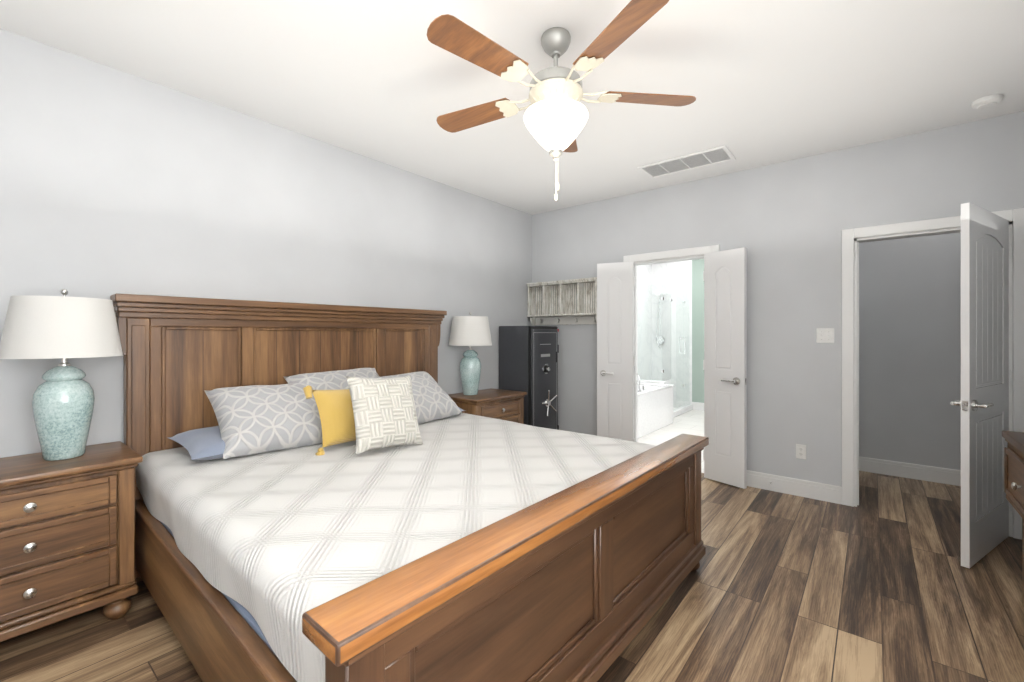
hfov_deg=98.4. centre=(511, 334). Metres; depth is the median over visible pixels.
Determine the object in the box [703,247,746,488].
door
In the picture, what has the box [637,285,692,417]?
shower
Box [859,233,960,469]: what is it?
wall
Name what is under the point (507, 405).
nightstand
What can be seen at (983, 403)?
hall door
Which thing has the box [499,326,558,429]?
safe
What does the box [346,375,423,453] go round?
pillow
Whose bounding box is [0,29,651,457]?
wall
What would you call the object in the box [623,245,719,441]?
door frame
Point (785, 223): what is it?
wall
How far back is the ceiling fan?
2.01 m
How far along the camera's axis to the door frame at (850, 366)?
3.30 m
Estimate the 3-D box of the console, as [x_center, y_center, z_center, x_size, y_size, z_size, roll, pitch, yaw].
[2.242,0.911,1.662,0.377,0.800,1.540,0,0,39]
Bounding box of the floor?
[0,408,1023,681]
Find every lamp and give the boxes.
[0,289,122,460]
[449,312,491,394]
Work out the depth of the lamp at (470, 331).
4.08 m
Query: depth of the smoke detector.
2.67 m
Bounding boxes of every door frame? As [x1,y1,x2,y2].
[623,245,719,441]
[842,208,1023,539]
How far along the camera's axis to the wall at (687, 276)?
7.83 m
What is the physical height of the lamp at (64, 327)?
0.779 m
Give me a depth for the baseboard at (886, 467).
4.02 m
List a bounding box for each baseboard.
[747,470,841,503]
[859,456,960,485]
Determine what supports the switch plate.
attached to the wall at (785, 223)
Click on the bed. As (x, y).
(332, 493)
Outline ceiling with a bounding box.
[0,0,1023,214]
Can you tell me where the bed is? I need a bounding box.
[110,293,708,681]
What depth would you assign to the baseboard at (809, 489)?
3.60 m
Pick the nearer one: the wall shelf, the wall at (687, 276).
the wall shelf
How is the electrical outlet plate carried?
attached to the wall at (785, 223)
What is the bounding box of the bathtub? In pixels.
[637,373,673,438]
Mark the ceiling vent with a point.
(707, 157)
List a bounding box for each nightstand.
[0,441,142,641]
[448,388,526,423]
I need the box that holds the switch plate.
[816,328,833,342]
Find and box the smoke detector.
[971,94,1003,109]
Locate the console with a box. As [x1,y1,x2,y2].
[1002,430,1023,606]
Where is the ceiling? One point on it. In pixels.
(763, 82)
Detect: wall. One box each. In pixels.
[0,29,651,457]
[532,111,1023,536]
[652,259,703,407]
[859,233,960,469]
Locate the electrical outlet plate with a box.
[796,444,805,458]
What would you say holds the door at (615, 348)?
in the wall at (785, 223)
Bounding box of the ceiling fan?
[427,0,695,200]
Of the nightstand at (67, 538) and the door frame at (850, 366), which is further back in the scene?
the door frame at (850, 366)
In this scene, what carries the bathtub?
on the floor
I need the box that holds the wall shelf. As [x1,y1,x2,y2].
[526,277,596,325]
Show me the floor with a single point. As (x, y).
(778, 587)
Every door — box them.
[597,262,634,441]
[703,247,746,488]
[950,202,1010,567]
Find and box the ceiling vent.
[637,145,735,178]

